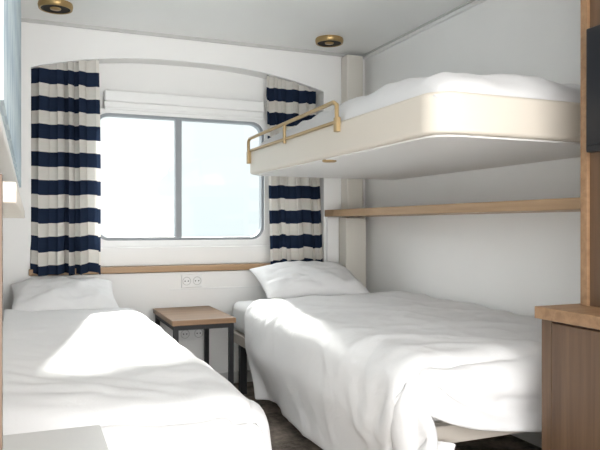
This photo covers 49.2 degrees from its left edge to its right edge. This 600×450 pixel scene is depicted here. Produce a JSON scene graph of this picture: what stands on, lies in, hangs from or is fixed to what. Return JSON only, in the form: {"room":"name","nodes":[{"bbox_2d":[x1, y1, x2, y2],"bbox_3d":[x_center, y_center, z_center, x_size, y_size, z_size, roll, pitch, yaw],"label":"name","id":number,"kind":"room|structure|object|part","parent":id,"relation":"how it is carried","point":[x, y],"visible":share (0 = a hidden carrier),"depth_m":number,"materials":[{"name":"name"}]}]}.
{"room":"ship cabin","nodes":[
{"label":"ship cabin","id":0,"kind":"room"},
{"bbox_2d":[3,22,364,372],"bbox_3d":[-0.700,-0.080,4.159,2.390,2.160,0.220,0,0,-22],"label":"wall","id":1,"kind":"structure","parent":0,"point":[40,43],"depth_m":4.05,"materials":[{"name":"paint"}]},
{"bbox_2d":[30,60,100,275],"bbox_3d":[-1.342,-0.355,3.760,0.383,1.279,0.199,0,0,-22],"label":"striped curtain","id":2,"kind":"object","parent":1,"relation":"hanging from","point":[65,97],"visible":0.98,"depth_m":3.77,"materials":[{"name":"fabric"}]},
{"bbox_2d":[29,262,270,275],"bbox_3d":[-0.701,0.268,4.102,1.845,0.035,0.165,0,0,-22],"label":"window sill","id":3,"kind":"structure","parent":1,"relation":"attached to","point":[205,267],"depth_m":3.99,"materials":[{"name":"brown wood"}]},
{"bbox_2d":[101,245,269,266],"bbox_3d":[-0.733,0.193,4.134,1.130,0.115,0.080,0,0,-22],"label":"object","id":4,"kind":"structure","parent":3,"relation":"on","point":[177,255],"depth_m":4.09,"materials":[{"name":"white paint"}]},
{"bbox_2d":[31,57,323,91],"bbox_3d":[-0.679,-0.953,4.046,1.821,0.125,0.010,0,0,-22],"label":"trim","id":5,"kind":"structure","parent":1,"relation":"attached to","point":[98,57],"depth_m":3.99,"materials":[{"name":"white laminate"}]},
{"bbox_2d":[100,108,269,246],"bbox_3d":[-0.746,-0.285,4.167,1.160,0.840,0.070,0,0,-22],"label":"window","id":6,"kind":"structure","parent":1,"relation":"in","point":[264,238],"depth_m":4.14,"materials":[{"name":"white plastic"}]},
{"bbox_3d":[-1.014,0.083,4.056,0.490,0.015,0.030,0,0,-22],"label":"bottom rail","id":7,"kind":"part","parent":6,"relation":"part of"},
{"bbox_3d":[-0.774,-0.292,4.156,0.040,0.760,0.048,0,0,-22],"label":"mullion","id":8,"kind":"part","parent":6,"relation":"part of","materials":[{"name":"grey metal"}]},
{"bbox_2d":[100,113,263,240],"bbox_3d":[-0.748,-0.292,4.171,1.082,0.777,0.050,0,0,-22],"label":"inner gasket","id":9,"kind":"object","parent":6,"relation":"attached to","point":[256,126],"visible":0.67,"depth_m":4.22,"materials":[{"name":"plastic"}]},
{"bbox_2d":[104,89,263,118],"bbox_3d":[-0.714,-0.756,4.147,1.015,0.117,0.069,0,0,-22],"label":"roller blind","id":10,"kind":"object","parent":6,"relation":"attached to","point":[113,99],"visible":1,"depth_m":4.11,"materials":[{"name":"white fabric"}]},
{"bbox_2d":[21,18,359,56],"bbox_3d":[-0.602,-1.151,4.072,2.275,0.018,0.015,0,0,-22],"label":"trim","id":11,"kind":"structure","parent":1,"relation":"attached to","point":[22,19],"depth_m":4.00,"materials":[{"name":"white paint"}]},
{"bbox_2d":[179,329,203,340],"bbox_3d":[-0.668,0.670,4.044,0.170,0.085,0.016,0,0,-22],"label":"power outlet","id":12,"kind":"object","parent":1,"relation":"attached to","point":[184,335],"visible":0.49,"depth_m":4.04,"materials":[{"name":"white plastic"}]},
{"bbox_2d":[181,274,201,287],"bbox_3d":[-0.668,0.345,4.044,0.130,0.080,0.016,0,0,-22],"label":"power outlet","id":13,"kind":"object","parent":1,"relation":"attached to","point":[188,280],"visible":1,"depth_m":4.04,"materials":[{"name":"white plastic"}]},
{"bbox_2d":[170,286,261,290],"bbox_3d":[-0.307,0.396,4.198,1.045,0.008,0.008,0,0,-22],"label":"trim","id":14,"kind":"structure","parent":1,"relation":"attached to","point":[241,286],"depth_m":4.11,"materials":[{"name":"white laminate"}]},
{"bbox_2d":[219,370,252,382],"bbox_3d":[-0.678,0.965,4.041,1.840,0.070,0.015,0,0,-22],"label":"baseboard","id":15,"kind":"structure","parent":1,"relation":"attached to","point":[225,374],"depth_m":4.15,"materials":[{"name":"grey"}]},
{"bbox_2d":[266,75,322,263],"bbox_3d":[-0.042,-0.361,4.300,0.390,1.270,0.191,0,0,-22],"label":"striped curtain","id":16,"kind":"object","parent":1,"relation":"hanging from","point":[294,202],"visible":0.71,"depth_m":4.30,"materials":[{"name":"fabric"}]},
{"bbox_2d":[326,218,338,262],"bbox_3d":[0.218,0.475,4.406,0.085,1.050,0.024,0,0,-22],"label":"panel","id":17,"kind":"object","parent":1,"relation":"attached to","point":[332,224],"depth_m":4.39,"materials":[{"name":"white paint"}]},
{"bbox_2d":[339,217,365,287],"bbox_3d":[0.352,0.475,4.409,0.155,1.050,0.118,0,0,-22],"label":"column","id":18,"kind":"structure","parent":1,"relation":"attached to","point":[352,230],"depth_m":4.36,"materials":[{"name":"beige paint"}]},
{"bbox_2d":[21,0,469,55],"bbox_3d":[-0.084,-1.200,1.589,3.460,0.080,5.400,0,0,-22],"label":"ceiling","id":19,"kind":"structure","parent":0,"point":[364,26],"depth_m":3.68,"materials":[{"name":"white paint"}]},
{"bbox_2d":[38,0,72,13],"bbox_3d":[-1.281,-1.143,3.431,0.176,0.033,0.176,0,0,-22],"label":"recessed light","id":20,"kind":"object","parent":19,"relation":"attached to","point":[49,6],"depth_m":3.40,"materials":[{"name":"gold metal"}]},
{"bbox_2d":[315,35,342,46],"bbox_3d":[0.182,-1.143,4.080,0.176,0.033,0.176,0,0,-22],"label":"recessed light","id":21,"kind":"object","parent":19,"relation":"attached to","point":[324,40],"depth_m":4.04,"materials":[{"name":"gold metal"}]},
{"bbox_2d":[234,381,541,449],"bbox_3d":[-0.084,1.040,1.589,3.460,0.080,5.400,0,0,-22],"label":"floor","id":22,"kind":"structure","parent":0,"point":[284,435],"depth_m":3.05,"materials":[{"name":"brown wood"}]},
{"bbox_2d":[3,425,108,449],"bbox_3d":[-0.458,0.700,1.109,0.263,0.600,0.340,0,0,-22],"label":"storage cabinet","id":23,"kind":"object","parent":22,"relation":"on","point":[85,437],"visible":1,"depth_m":1.22,"materials":[{"name":"grey laminate"}]},
{"bbox_2d":[3,308,271,449],"bbox_3d":[-0.807,0.709,2.620,0.774,0.582,2.460,0,0,-22],"label":"bed","id":24,"kind":"object","parent":22,"relation":"on","point":[117,370],"visible":0.98,"depth_m":1.75,"materials":[{"name":"white fabric"}]},
{"bbox_2d":[11,277,118,311],"bbox_3d":[-1.273,0.394,3.543,0.542,0.215,0.386,0,0,-22],"label":"pillow","id":25,"kind":"object","parent":24,"relation":"on","point":[60,293],"visible":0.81,"depth_m":3.45,"materials":[{"name":"white fabric"}]},
{"bbox_2d":[153,306,235,385],"bbox_3d":[-0.613,0.750,3.735,0.345,0.500,0.570,0,0,-22],"label":"nightstand","id":26,"kind":"object","parent":22,"relation":"on","point":[177,319],"visible":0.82,"depth_m":3.54,"materials":[{"name":"brown wood"}]},
{"bbox_3d":[-0.852,0.764,3.920,0.025,0.472,0.025,0,0,-23],"label":"leg","id":27,"kind":"part","parent":26,"relation":"part of","materials":[{"name":"black metal"}]},
{"bbox_3d":[-0.752,0.540,3.677,0.025,0.025,0.500,0,0,-23],"label":"rail","id":28,"kind":"part","parent":26,"relation":"part of","materials":[{"name":"black metal"}]},
{"bbox_3d":[-0.651,0.764,3.435,0.025,0.472,0.025,0,0,-23],"label":"leg","id":29,"kind":"part","parent":26,"relation":"part of","materials":[{"name":"black metal"}]},
{"bbox_3d":[-0.513,0.540,3.492,0.275,0.025,0.025,0,0,-23],"label":"rail","id":30,"kind":"part","parent":26,"relation":"part of","materials":[{"name":"black metal"}]},
{"bbox_3d":[-0.575,0.764,4.035,0.025,0.472,0.025,0,0,-23],"label":"leg","id":31,"kind":"part","parent":26,"relation":"part of","materials":[{"name":"black metal"}]},
{"bbox_3d":[-0.374,0.764,3.549,0.025,0.472,0.025,0,0,-23],"label":"leg","id":32,"kind":"part","parent":26,"relation":"part of","materials":[{"name":"black metal"}]},
{"bbox_2d":[233,291,541,449],"bbox_3d":[0.416,0.697,3.150,1.071,0.606,2.177,0,0,-22],"label":"bed","id":33,"kind":"object","parent":22,"relation":"on","point":[393,370],"visible":0.94,"depth_m":2.40,"materials":[{"name":"white fabric"}]},
{"bbox_3d":[-0.012,0.670,3.020,0.030,0.060,2.090,0,0,-23],"label":"rail","id":34,"kind":"part","parent":33,"relation":"part of","materials":[{"name":"paint"}]},
{"bbox_3d":[-0.339,0.850,3.875,0.040,0.300,0.040,0,0,-23],"label":"leg","id":35,"kind":"part","parent":33,"relation":"part of","materials":[{"name":"black metal"}]},
{"bbox_2d":[249,261,369,298],"bbox_3d":[0.056,0.345,4.006,0.648,0.245,0.423,0,0,-19],"label":"pillow","id":36,"kind":"object","parent":33,"relation":"on","point":[287,279],"visible":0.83,"depth_m":3.88,"materials":[{"name":"white fabric"}]},
{"bbox_3d":[0.433,0.549,3.207,0.985,0.178,2.075,0,0,-23],"label":"mattress","id":37,"kind":"part","parent":33,"relation":"part of","materials":[{"name":"fabric"}]},
{"bbox_3d":[0.828,0.670,2.253,0.935,0.060,0.030,0,0,-23],"label":"foot rail","id":38,"kind":"part","parent":33,"relation":"part of","materials":[{"name":"paint"}]},
{"bbox_2d":[535,303,599,449],"bbox_3d":[1.243,0.625,1.673,0.697,0.750,1.040,0,0,-22],"label":"cabinet","id":39,"kind":"object","parent":22,"relation":"on","point":[570,332],"visible":1,"depth_m":1.91,"materials":[{"name":"brown wood"}]},
{"bbox_3d":[0.850,0.618,1.777,0.020,0.645,0.433,0,0,-23],"label":"panel","id":40,"kind":"part","parent":39,"relation":"part of","materials":[{"name":"brown wood"}]},
{"bbox_2d":[580,0,599,306],"bbox_3d":[1.309,-0.453,1.707,0.549,1.405,0.952,0,0,-22],"label":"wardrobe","id":41,"kind":"object","parent":39,"relation":"on","point":[589,9],"visible":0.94,"depth_m":2.02,"materials":[{"name":"brown wood"}]},
{"bbox_3d":[0.887,-0.453,2.033,0.018,1.405,0.027,0,0,-23],"label":"edge post","id":42,"kind":"part","parent":41,"relation":"part of","materials":[{"name":"brown wood"}]},
{"bbox_2d":[586,25,599,152],"bbox_3d":[1.014,-0.407,1.678,0.042,0.375,0.685,0,0,-22],"label":"television","id":43,"kind":"object","parent":41,"relation":"attached to","point":[593,33],"visible":1,"depth_m":1.96,"materials":[{"name":"black metal"}]},
{"bbox_2d":[365,0,579,315],"bbox_3d":[1.458,-0.080,2.228,0.120,2.160,5.400,0,0,-22],"label":"wall","id":44,"kind":"structure","parent":0,"point":[516,263],"depth_m":3.29,"materials":[{"name":"paint"}]},
{"bbox_2d":[246,72,579,179],"bbox_3d":[0.497,-0.427,3.096,0.986,0.301,1.900,0,0,-22],"label":"bunk bed","id":45,"kind":"object","parent":44,"relation":"attached to","point":[443,122],"visible":0.97,"depth_m":2.36,"materials":[{"name":"beige paint"}]},
{"bbox_3d":[-0.076,-0.450,3.216,0.016,0.100,0.016,0,0,-23],"label":"guard post","id":46,"kind":"part","parent":45,"relation":"part of","materials":[{"name":"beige metal"}]},
{"bbox_3d":[-0.072,-0.442,3.206,0.018,0.144,1.178,0,0,-23],"label":"guard rail","id":47,"kind":"part","parent":45,"relation":"part of","materials":[{"name":"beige metal"}]},
{"bbox_3d":[0.129,-0.282,2.889,0.066,0.010,0.066,0,0,-23],"label":"latch plate","id":48,"kind":"part","parent":45,"relation":"part of","materials":[{"name":"gold metal"}]},
{"bbox_3d":[0.516,-0.289,3.104,0.930,0.011,1.840,0,0,-23],"label":"underside panel","id":49,"kind":"part","parent":45,"relation":"part of","materials":[{"name":"white plastic"}]},
{"bbox_2d":[260,72,579,145],"bbox_3d":[0.512,-0.491,3.094,0.945,0.173,1.835,0,0,-23],"label":"bedding","id":50,"kind":"object","parent":45,"relation":"on","point":[392,98],"depth_m":2.28,"materials":[{"name":"white fabric"}]},
{"bbox_2d":[362,0,486,59],"bbox_3d":[1.435,-1.147,2.099,0.022,0.025,5.180,0,0,-22],"label":"trim","id":51,"kind":"structure","parent":44,"relation":"attached to","point":[476,2],"depth_m":3.77,"materials":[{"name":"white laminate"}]},
{"bbox_2d":[325,197,579,216],"bbox_3d":[0.764,-0.078,3.346,0.302,0.044,2.398,0,0,-22],"label":"wall shelf","id":52,"kind":"object","parent":44,"relation":"attached to","point":[558,204],"depth_m":2.96,"materials":[{"name":"brown wood"}]},
{"bbox_3d":[0.329,-0.078,4.395,0.302,0.044,0.128,0,0,-22],"label":"trim shelf end","id":53,"kind":"part","parent":52,"relation":"part of","materials":[{"name":"brown wood"}]},
{"bbox_2d":[341,55,362,208],"bbox_3d":[0.350,-0.619,4.420,0.120,1.033,0.098,0,0,-22],"label":"column","id":54,"kind":"structure","parent":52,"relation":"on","point":[351,65],"depth_m":4.37,"materials":[{"name":"paint"}]},
{"bbox_2d":[511,432,541,447],"bbox_3d":[0.927,0.965,3.334,0.015,0.070,2.250,0,0,-22],"label":"baseboard","id":55,"kind":"structure","parent":44,"relation":"attached to","point":[535,438],"depth_m":2.99,"materials":[{"name":"grey"}]},
{"bbox_3d":[-1.156,-0.080,2.281,0.120,2.160,3.300,0,0,-22],"label":"wall","id":56,"kind":"structure","parent":0,"visible":0},
{"bbox_2d":[0,174,2,449],"bbox_3d":[-0.463,0.465,0.896,0.101,1.070,0.030,0,0,-22],"label":"post","id":57,"kind":"object","parent":56,"relation":"attached to","point":[1,175],"visible":1,"depth_m":0.90,"materials":[{"name":"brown wood"}]},
{"bbox_2d":[0,0,20,189],"bbox_3d":[-1.000,-0.650,2.194,0.096,0.940,2.620,0,0,-22],"label":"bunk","id":58,"kind":"object","parent":56,"relation":"attached to","point":[10,10],"visible":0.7,"depth_m":1.58,"materials":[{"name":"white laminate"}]},
{"bbox_2d":[3,181,24,217],"bbox_3d":[-0.979,-0.052,2.165,0.115,0.035,2.450,0,0,-22],"label":"wall ledge","id":59,"kind":"object","parent":56,"relation":"attached to","point":[13,207],"visible":0.73,"depth_m":1.14,"materials":[{"name":"beige paint"}]}
]}

